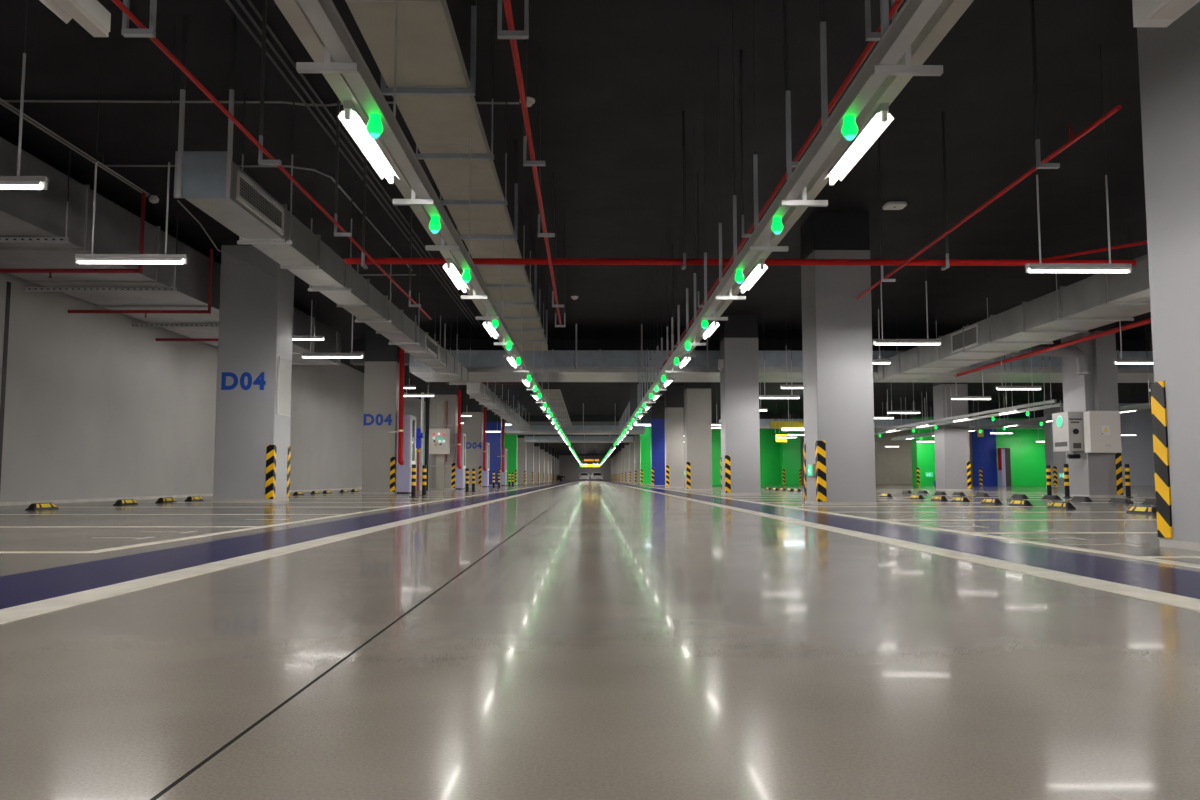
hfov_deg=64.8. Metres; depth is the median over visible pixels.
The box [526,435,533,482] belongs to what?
concrete pillar
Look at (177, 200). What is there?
pipe
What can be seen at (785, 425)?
sign
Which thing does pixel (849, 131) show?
indicator
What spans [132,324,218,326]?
support rail
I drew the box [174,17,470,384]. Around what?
air duct
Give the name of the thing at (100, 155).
track
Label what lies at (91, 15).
lamp
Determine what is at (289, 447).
guard
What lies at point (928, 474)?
exit sign
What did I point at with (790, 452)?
concrete pillar
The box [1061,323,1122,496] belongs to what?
concrete pillar
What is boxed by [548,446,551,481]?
concrete pillar
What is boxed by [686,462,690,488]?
guard
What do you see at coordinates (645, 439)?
concrete pillar
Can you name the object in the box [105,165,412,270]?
conduit
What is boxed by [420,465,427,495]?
bollard
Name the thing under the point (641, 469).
guard
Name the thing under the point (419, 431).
pipe
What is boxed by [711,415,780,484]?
wall
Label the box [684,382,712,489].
concrete pillar
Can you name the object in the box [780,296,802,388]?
hanging lamp
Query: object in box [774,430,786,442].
hanging sign
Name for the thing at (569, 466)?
wall
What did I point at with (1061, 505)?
wheel stop
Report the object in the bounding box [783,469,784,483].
guard
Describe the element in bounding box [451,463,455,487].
guard
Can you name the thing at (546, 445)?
concrete pillar
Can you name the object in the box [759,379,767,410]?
hanging lamp
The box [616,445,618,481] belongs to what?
concrete pillar
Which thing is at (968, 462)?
guard
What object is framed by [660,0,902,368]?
pipe
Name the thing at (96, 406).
wall
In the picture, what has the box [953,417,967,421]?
ceiling lamp
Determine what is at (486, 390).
grille
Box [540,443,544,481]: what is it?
concrete pillar
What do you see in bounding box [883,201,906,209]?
ceiling plate
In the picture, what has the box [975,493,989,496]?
wheel stop
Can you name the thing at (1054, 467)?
guard
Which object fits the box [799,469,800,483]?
guard
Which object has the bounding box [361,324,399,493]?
concrete pillar
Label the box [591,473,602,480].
car
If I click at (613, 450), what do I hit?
concrete pillar
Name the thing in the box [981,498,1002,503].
wheel stop
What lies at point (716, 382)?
hanging lamp
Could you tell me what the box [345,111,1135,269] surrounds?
pipe
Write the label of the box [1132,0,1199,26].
air duct
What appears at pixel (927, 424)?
ceiling lamp
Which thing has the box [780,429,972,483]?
wall
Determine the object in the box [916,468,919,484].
guard
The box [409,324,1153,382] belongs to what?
air duct
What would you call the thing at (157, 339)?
pipe
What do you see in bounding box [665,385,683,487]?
concrete pillar
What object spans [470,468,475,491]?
bollard
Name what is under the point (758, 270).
ceiling lamp
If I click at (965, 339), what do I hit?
grille
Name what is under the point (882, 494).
wheel stop
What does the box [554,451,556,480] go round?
concrete pillar
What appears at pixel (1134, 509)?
wheel stop
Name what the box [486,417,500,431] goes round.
lamp
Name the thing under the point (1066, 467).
bollard
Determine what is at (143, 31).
pipe
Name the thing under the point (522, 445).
concrete pillar
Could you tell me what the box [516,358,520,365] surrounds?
indicator
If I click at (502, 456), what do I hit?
standpipe
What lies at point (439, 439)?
control box
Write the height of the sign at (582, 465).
3.096 m
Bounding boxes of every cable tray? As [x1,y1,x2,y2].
[296,0,570,445]
[613,0,942,445]
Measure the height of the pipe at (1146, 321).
0.095 m
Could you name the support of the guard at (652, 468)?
on the concrete pillar at (658, 408)
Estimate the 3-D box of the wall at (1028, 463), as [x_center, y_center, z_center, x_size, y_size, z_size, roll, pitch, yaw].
[27.501,2.874,61.417,4.300,5.400,0.300,0,-5,-1]
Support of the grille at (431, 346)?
attached to the air duct at (211, 181)
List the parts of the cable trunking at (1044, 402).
rod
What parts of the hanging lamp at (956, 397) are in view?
rod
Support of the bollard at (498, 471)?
on the floor at (580, 640)
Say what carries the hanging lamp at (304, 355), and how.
hanging from the ceiling
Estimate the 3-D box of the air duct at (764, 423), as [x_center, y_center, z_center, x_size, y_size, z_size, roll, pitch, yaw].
[18.386,0.836,58.301,22.000,1.846,1.256,0,-5,-1]
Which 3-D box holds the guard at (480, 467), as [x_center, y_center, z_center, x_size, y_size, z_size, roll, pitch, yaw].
[-6.704,4.253,52.824,0.154,1.100,0.154,0,-5,-1]
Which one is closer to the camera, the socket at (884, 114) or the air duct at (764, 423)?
the socket at (884, 114)
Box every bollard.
[409,464,417,496]
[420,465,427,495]
[464,468,469,491]
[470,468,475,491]
[493,471,494,487]
[498,471,499,487]
[1046,465,1051,494]
[1063,464,1071,497]
[1124,464,1132,497]
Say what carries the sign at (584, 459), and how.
hanging from the ceiling
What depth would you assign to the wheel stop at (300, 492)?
27.43 m
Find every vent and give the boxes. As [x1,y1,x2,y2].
[1055,442,1066,446]
[1069,418,1081,422]
[1073,443,1080,447]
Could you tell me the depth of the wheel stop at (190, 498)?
20.19 m
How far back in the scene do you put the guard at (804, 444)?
18.13 m
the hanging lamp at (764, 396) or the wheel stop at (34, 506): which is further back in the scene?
the hanging lamp at (764, 396)
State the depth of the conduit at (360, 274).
22.77 m
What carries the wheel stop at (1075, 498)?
on the floor at (580, 640)
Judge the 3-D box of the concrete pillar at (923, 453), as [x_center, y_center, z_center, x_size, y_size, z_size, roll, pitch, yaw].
[20.834,2.817,60.699,1.350,5.396,1.000,0,-5,-1]
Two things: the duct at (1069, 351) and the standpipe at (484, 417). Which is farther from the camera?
the standpipe at (484, 417)
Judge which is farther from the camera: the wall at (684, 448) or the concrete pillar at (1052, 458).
the wall at (684, 448)
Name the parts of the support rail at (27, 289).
rod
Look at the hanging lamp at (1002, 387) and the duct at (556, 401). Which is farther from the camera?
the duct at (556, 401)
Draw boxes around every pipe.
[0,193,145,277]
[67,249,212,317]
[112,0,430,319]
[156,338,217,340]
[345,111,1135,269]
[416,393,429,489]
[446,383,539,383]
[497,0,565,326]
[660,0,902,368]
[857,0,1121,298]
[954,318,1150,376]
[1036,241,1146,259]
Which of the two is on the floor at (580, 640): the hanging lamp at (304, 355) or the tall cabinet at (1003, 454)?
the tall cabinet at (1003, 454)
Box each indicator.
[366,114,382,138]
[429,216,440,233]
[462,269,470,282]
[491,320,498,328]
[506,342,511,350]
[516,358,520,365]
[674,358,678,365]
[685,342,690,350]
[701,320,707,328]
[735,270,743,283]
[772,217,782,234]
[841,116,857,140]
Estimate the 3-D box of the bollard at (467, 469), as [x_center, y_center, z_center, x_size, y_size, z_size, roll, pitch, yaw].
[-4.793,2.890,34.129,0.220,0.850,0.220,0,-5,-1]
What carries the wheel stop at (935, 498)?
on the floor at (580, 640)
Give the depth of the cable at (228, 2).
12.84 m
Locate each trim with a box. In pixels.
[0,281,10,486]
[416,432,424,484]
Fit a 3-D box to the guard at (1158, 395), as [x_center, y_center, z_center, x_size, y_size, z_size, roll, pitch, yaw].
[4.042,0.420,6.688,0.154,1.100,0.154,0,-5,-1]
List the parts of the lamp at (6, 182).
rod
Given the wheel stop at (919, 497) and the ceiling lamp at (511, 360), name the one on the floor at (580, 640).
the wheel stop at (919, 497)
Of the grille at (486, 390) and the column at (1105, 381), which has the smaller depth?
the column at (1105, 381)
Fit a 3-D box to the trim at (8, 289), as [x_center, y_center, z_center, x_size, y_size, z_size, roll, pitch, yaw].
[-10.774,-0.163,17.064,0.012,3.990,0.110,0,-5,-1]
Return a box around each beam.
[350,339,1149,364]
[502,416,639,434]
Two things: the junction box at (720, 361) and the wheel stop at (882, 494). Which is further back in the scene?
the junction box at (720, 361)
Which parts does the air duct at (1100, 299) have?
rod, rod, rod, rod, rod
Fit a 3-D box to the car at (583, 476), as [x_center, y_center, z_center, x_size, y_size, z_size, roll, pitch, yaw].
[-3.111,15.245,187.537,2.180,1.615,4.445,0,-5,-1]
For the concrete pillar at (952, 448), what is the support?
on the floor at (580, 640)
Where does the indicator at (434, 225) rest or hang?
attached to the cable tray at (339, 45)
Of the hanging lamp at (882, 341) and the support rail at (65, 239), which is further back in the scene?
the hanging lamp at (882, 341)
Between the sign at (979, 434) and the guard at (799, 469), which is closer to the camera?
the sign at (979, 434)
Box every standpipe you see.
[389,348,404,464]
[450,390,461,468]
[483,408,485,470]
[497,420,503,471]
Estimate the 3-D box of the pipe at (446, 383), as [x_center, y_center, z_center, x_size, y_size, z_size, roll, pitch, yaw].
[-4.081,-0.631,36.135,3.600,0.057,0.060,0,-5,-1]
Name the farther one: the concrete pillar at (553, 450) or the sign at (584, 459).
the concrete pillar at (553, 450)
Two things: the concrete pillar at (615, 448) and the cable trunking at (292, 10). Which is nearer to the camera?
the cable trunking at (292, 10)
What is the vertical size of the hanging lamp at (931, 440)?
2.636 m
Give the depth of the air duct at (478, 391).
40.64 m
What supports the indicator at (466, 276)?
attached to the cable tray at (339, 45)
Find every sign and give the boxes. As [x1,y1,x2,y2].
[580,464,599,466]
[583,445,598,460]
[770,399,803,430]
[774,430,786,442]
[808,464,815,476]
[926,472,932,476]
[977,400,983,436]
[1058,473,1063,477]
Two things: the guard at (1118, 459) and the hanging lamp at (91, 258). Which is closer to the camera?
the hanging lamp at (91, 258)
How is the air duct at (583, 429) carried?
hanging from the ceiling
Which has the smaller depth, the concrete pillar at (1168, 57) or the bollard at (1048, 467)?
the concrete pillar at (1168, 57)
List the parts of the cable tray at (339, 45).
post, post, post, post, post, post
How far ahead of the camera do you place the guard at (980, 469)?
60.06 m
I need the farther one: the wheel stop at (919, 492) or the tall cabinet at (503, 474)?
the tall cabinet at (503, 474)
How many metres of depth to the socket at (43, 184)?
7.47 m
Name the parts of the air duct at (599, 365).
rod, rod, rod, rod, hanger rail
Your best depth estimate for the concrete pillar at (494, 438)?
63.91 m
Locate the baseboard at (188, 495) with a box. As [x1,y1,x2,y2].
[0,485,428,505]
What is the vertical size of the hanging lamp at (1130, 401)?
2.636 m
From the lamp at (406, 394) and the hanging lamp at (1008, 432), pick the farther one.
the hanging lamp at (1008, 432)
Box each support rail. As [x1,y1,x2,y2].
[0,149,70,242]
[23,217,177,291]
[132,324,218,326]
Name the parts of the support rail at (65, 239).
rod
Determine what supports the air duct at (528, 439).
hanging from the ceiling
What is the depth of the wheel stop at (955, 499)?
19.25 m
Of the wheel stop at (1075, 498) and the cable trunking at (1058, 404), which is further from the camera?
the cable trunking at (1058, 404)
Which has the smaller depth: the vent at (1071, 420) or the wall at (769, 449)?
the vent at (1071, 420)
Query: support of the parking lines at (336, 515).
on the floor at (580, 640)
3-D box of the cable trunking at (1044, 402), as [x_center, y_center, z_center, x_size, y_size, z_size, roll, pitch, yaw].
[12.643,-0.317,38.695,0.080,2.794,24.200,0,-5,-1]
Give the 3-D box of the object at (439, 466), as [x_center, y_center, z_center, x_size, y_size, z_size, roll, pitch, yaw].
[-7.043,1.970,41.773,0.900,3.950,0.190,0,-5,-1]
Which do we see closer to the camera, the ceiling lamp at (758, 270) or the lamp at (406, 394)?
the ceiling lamp at (758, 270)
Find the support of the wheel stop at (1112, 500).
on the floor at (580, 640)
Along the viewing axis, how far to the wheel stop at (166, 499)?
18.84 m
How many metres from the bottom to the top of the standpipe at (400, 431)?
4.107 m
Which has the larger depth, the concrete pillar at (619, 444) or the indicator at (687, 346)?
the concrete pillar at (619, 444)
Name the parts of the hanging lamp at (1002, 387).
rod, rod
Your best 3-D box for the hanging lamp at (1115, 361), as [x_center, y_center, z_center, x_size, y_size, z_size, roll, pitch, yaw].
[10.852,-2.032,18.999,1.170,2.636,0.104,0,-5,-1]
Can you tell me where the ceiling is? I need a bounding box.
[0,0,1152,454]
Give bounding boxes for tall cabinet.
[396,415,415,493]
[455,433,465,488]
[482,442,489,486]
[501,449,506,485]
[997,448,1010,485]
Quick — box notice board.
[277,356,291,416]
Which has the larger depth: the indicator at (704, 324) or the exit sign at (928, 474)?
the exit sign at (928, 474)
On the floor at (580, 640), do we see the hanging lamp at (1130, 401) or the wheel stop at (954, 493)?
the wheel stop at (954, 493)
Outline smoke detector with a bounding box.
[520,97,534,106]
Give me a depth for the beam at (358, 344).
33.59 m
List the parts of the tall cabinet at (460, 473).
door, door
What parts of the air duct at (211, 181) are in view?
post, panel, post, rod, rod, rod, rod, rod, rod, rod, rod, rod, rod, rod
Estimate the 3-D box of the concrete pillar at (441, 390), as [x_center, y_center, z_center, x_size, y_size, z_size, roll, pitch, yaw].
[-7.004,1.302,42.466,1.174,5.396,1.024,0,-5,-1]
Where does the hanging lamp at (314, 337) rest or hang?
hanging from the ceiling
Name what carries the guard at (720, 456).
on the concrete pillar at (739, 377)
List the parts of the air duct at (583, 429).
hanger rail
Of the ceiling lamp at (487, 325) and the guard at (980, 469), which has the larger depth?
the guard at (980, 469)
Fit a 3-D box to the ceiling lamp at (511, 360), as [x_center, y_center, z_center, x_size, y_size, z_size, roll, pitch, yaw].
[-1.544,-0.687,16.739,0.130,0.100,1.200,0,-5,-1]
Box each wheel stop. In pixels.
[25,503,58,509]
[113,499,137,504]
[155,497,176,502]
[185,496,203,500]
[293,491,303,494]
[880,493,891,496]
[909,495,924,499]
[917,491,928,493]
[931,496,947,500]
[935,491,946,494]
[951,497,969,501]
[952,492,965,495]
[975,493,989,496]
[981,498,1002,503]
[1008,500,1032,505]
[1011,494,1028,498]
[1042,495,1061,499]
[1047,502,1075,508]
[1070,496,1092,501]
[1109,498,1132,502]
[1126,506,1156,514]
[1141,499,1155,504]
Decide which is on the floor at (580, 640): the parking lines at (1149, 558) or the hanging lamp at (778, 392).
the parking lines at (1149, 558)
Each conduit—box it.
[0,100,518,106]
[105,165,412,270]
[360,274,415,275]
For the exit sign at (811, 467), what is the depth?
17.38 m
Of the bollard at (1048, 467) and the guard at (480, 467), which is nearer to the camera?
the bollard at (1048, 467)
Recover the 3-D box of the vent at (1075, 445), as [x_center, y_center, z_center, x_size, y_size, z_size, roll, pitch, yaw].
[12.406,1.188,24.566,0.210,0.140,0.006,0,-5,-1]
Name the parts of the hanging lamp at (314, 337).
rod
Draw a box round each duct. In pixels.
[0,137,340,364]
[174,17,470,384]
[345,0,547,350]
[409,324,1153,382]
[467,382,529,431]
[504,403,644,434]
[524,435,633,442]
[542,389,571,427]
[719,398,1043,428]
[877,226,1150,380]
[1006,346,1090,374]
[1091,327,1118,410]
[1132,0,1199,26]
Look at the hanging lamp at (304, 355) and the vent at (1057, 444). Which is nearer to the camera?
the hanging lamp at (304, 355)
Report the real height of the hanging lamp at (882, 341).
2.636 m
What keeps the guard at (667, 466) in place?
on the concrete pillar at (674, 398)
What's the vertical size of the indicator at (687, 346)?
0.131 m
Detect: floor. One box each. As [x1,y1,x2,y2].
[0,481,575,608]
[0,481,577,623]
[0,481,1199,799]
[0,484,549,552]
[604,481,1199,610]
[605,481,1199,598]
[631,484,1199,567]
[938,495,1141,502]
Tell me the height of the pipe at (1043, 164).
2.191 m
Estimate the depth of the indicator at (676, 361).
15.83 m
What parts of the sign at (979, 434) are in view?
panel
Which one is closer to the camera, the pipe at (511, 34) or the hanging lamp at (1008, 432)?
the pipe at (511, 34)
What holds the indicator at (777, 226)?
attached to the cable tray at (896, 40)
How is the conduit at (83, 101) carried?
attached to the ceiling
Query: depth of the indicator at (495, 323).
11.91 m
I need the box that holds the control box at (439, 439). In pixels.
[429,429,449,453]
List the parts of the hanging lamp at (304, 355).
rod, rod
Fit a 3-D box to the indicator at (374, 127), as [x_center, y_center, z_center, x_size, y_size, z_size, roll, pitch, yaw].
[-1.254,-1.519,5.261,0.092,0.131,0.092,0,-5,-1]
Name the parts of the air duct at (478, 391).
rod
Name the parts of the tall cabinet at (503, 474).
door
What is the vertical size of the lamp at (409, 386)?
1.876 m
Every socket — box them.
[41,182,46,189]
[345,108,350,119]
[881,111,887,121]
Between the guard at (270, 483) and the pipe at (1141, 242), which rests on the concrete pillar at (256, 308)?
the guard at (270, 483)
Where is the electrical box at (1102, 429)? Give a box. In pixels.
[1083,411,1121,452]
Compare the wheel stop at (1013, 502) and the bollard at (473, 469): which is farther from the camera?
the bollard at (473, 469)
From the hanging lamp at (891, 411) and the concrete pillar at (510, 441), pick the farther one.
the concrete pillar at (510, 441)
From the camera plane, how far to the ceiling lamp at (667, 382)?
20.31 m
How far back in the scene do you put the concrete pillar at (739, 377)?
28.16 m
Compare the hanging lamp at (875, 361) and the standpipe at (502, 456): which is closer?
the hanging lamp at (875, 361)
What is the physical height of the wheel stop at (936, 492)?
0.100 m
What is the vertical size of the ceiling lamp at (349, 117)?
0.100 m
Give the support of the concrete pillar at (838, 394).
on the floor at (580, 640)
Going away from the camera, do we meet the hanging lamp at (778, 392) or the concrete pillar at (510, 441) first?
the hanging lamp at (778, 392)
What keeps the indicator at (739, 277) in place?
attached to the cable tray at (896, 40)
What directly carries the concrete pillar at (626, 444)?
on the floor at (580, 640)
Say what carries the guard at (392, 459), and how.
attached to the concrete pillar at (382, 359)
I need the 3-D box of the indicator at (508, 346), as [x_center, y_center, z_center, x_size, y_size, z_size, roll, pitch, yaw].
[-1.347,-0.795,13.980,0.092,0.131,0.092,0,-5,-1]
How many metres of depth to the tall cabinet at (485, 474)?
52.84 m
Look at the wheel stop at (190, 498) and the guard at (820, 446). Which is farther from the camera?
the wheel stop at (190, 498)
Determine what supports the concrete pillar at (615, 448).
on the floor at (580, 640)
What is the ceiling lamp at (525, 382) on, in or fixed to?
attached to the cable trunking at (292, 10)
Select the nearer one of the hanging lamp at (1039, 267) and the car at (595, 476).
the hanging lamp at (1039, 267)
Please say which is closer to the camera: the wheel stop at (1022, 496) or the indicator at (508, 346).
the indicator at (508, 346)
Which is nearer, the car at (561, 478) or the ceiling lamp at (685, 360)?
the ceiling lamp at (685, 360)
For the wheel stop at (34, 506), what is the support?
on the floor at (580, 640)
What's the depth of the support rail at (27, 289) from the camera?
17.70 m
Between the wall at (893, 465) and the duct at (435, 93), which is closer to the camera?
the duct at (435, 93)
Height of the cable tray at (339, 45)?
1.465 m
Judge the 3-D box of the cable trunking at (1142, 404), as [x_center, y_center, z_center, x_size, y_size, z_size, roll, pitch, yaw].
[15.985,-0.409,37.584,0.080,2.794,26.500,0,-5,-1]
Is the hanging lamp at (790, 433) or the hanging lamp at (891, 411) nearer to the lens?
the hanging lamp at (891, 411)
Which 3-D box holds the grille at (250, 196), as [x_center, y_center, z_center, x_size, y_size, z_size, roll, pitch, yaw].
[-3.975,-2.298,11.112,0.020,0.320,1.550,0,-5,-1]
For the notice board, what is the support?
attached to the concrete pillar at (256, 308)
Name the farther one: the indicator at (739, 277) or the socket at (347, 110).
the indicator at (739, 277)
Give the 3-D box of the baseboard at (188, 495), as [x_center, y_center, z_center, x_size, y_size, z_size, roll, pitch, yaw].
[-11.500,8.345,95.019,0.220,0.060,209.000,0,-5,-1]
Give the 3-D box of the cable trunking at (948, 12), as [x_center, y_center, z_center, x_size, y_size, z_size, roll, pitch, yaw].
[1.387,0.014,26.355,0.094,0.091,64.500,0,-5,-1]
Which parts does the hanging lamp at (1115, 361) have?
rod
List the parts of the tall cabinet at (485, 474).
door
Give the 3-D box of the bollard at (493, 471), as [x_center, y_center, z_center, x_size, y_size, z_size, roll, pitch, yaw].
[-5.213,3.908,46.383,0.220,0.850,0.220,0,-5,-1]
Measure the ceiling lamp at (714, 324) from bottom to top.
0.100 m
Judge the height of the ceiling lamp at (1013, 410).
0.100 m
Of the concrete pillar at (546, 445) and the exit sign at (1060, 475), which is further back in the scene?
the concrete pillar at (546, 445)
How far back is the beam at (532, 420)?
74.72 m
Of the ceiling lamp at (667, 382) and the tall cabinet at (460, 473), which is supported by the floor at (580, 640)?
the tall cabinet at (460, 473)
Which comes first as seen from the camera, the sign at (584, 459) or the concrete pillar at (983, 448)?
the concrete pillar at (983, 448)
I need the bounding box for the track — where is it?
[0,98,158,202]
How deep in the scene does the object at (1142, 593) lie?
5.01 m
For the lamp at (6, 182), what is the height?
2.636 m
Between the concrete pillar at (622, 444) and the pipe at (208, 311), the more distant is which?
the concrete pillar at (622, 444)
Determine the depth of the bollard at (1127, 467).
24.03 m
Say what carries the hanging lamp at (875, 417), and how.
hanging from the ceiling
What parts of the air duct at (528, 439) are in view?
hanger rail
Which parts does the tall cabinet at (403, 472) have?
door, door, pane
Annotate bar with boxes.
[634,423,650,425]
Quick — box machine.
[1052,412,1084,458]
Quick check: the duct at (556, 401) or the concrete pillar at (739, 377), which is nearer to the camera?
the concrete pillar at (739, 377)
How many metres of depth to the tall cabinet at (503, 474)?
63.80 m
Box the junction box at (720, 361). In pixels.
[718,359,723,370]
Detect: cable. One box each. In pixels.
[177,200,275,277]
[225,0,481,326]
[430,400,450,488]
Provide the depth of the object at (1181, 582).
6.03 m
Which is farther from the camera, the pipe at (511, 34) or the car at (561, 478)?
the car at (561, 478)
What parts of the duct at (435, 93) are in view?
post, post, rod, rod, post, rod, rod, post, rod, post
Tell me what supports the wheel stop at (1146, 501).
on the floor at (580, 640)
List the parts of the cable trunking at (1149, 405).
rod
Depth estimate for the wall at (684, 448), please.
87.99 m
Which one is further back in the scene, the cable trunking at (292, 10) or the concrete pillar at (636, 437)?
the concrete pillar at (636, 437)
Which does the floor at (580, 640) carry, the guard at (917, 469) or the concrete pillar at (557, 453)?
the concrete pillar at (557, 453)
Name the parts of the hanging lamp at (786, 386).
rod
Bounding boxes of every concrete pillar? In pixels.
[212,241,293,501]
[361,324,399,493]
[428,382,458,488]
[462,391,483,486]
[486,407,501,485]
[504,435,517,484]
[517,435,526,483]
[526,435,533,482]
[534,443,539,482]
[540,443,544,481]
[544,444,547,481]
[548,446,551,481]
[552,449,554,480]
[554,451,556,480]
[557,453,558,474]
[612,450,613,480]
[614,448,615,481]
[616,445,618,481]
[618,443,620,481]
[621,443,624,481]
[625,435,628,482]
[629,435,634,482]
[634,435,639,483]
[640,413,650,484]
[651,402,664,485]
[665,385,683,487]
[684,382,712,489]
[720,314,760,494]
[780,413,800,484]
[800,212,876,504]
[910,401,935,485]
[933,383,970,489]
[971,401,997,485]
[1043,392,1065,486]
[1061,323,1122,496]
[1137,2,1199,550]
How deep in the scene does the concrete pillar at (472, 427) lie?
52.97 m
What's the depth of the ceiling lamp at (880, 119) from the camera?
5.82 m
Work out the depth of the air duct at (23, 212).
16.31 m
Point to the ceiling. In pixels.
(618, 77)
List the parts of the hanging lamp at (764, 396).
rod, rod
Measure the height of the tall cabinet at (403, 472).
2.500 m
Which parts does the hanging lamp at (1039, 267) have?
rod, rod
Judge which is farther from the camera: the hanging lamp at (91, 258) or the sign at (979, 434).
the sign at (979, 434)
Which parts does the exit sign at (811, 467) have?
panel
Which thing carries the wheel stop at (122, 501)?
on the floor at (580, 640)
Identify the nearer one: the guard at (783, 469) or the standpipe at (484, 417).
the standpipe at (484, 417)
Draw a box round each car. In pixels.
[557,475,564,480]
[579,473,589,480]
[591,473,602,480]
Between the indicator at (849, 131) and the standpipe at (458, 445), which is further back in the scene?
the standpipe at (458, 445)
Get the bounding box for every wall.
[0,273,461,501]
[559,455,610,480]
[684,448,684,483]
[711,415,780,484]
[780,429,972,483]
[995,403,1045,485]
[1119,403,1154,485]
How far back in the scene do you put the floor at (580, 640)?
2.49 m
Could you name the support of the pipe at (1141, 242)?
attached to the pipe at (946, 263)
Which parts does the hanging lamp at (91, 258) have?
rod, rod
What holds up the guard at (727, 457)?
on the concrete pillar at (739, 377)
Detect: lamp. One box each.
[0,0,47,189]
[39,0,110,36]
[75,26,187,263]
[293,298,324,339]
[302,222,363,357]
[337,101,399,183]
[404,371,415,388]
[404,382,433,396]
[443,258,469,292]
[482,320,499,338]
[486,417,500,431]
[507,357,516,367]
[522,377,529,386]
[664,377,672,386]
[678,354,690,367]
[701,320,719,338]
[712,382,720,427]
[737,259,767,292]
[759,308,799,398]
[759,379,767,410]
[776,392,796,437]
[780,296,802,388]
[787,428,803,434]
[823,103,894,185]
[872,194,940,344]
[873,234,890,363]
[874,390,893,418]
[887,394,919,413]
[916,405,933,441]
[916,423,928,427]
[951,310,990,399]
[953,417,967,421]
[990,383,1012,433]
[995,289,1040,389]
[999,409,1017,414]
[1025,44,1131,272]
[1113,239,1152,363]
[1121,401,1135,435]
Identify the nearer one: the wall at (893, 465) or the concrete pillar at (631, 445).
the wall at (893, 465)
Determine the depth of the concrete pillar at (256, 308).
19.42 m
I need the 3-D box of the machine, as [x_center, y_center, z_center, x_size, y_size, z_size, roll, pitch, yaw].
[12.399,0.941,25.000,0.465,1.217,0.880,0,-5,-1]
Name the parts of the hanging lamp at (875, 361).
rod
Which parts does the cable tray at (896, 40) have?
post, post, post, post, post, post, post, post, post, post, post, post, post, post, post, post, post, post, post, post, post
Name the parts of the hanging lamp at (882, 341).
rod, rod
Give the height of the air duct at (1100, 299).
1.861 m
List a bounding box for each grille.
[236,170,283,234]
[425,334,437,356]
[484,386,489,398]
[951,324,977,352]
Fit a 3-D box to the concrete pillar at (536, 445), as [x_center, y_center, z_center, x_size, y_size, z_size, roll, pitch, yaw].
[-7.621,6.948,110.429,1.124,5.396,1.024,0,-5,-1]
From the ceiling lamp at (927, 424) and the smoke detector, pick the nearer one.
the smoke detector
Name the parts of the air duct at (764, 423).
hanger rail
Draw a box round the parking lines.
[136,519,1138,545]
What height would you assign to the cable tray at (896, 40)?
2.936 m
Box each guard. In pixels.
[265,445,276,498]
[287,446,290,497]
[390,457,395,491]
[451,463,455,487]
[478,466,481,485]
[641,469,642,483]
[652,468,653,484]
[666,465,668,485]
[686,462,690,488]
[720,456,721,491]
[725,455,730,492]
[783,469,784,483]
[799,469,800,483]
[803,443,806,499]
[815,441,826,501]
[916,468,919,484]
[967,461,970,488]
[979,468,982,484]
[1053,466,1056,485]
[1115,453,1122,494]
[1150,381,1172,537]
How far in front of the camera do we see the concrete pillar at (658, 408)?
60.45 m
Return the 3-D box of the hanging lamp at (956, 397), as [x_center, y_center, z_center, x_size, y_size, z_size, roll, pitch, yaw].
[10.762,-1.324,27.520,1.170,2.636,0.104,0,-5,-1]
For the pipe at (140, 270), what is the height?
1.420 m
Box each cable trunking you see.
[274,0,564,439]
[617,0,973,442]
[874,344,1055,431]
[874,356,1062,434]
[891,317,1150,440]
[895,383,1150,437]
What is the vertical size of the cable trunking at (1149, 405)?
2.896 m

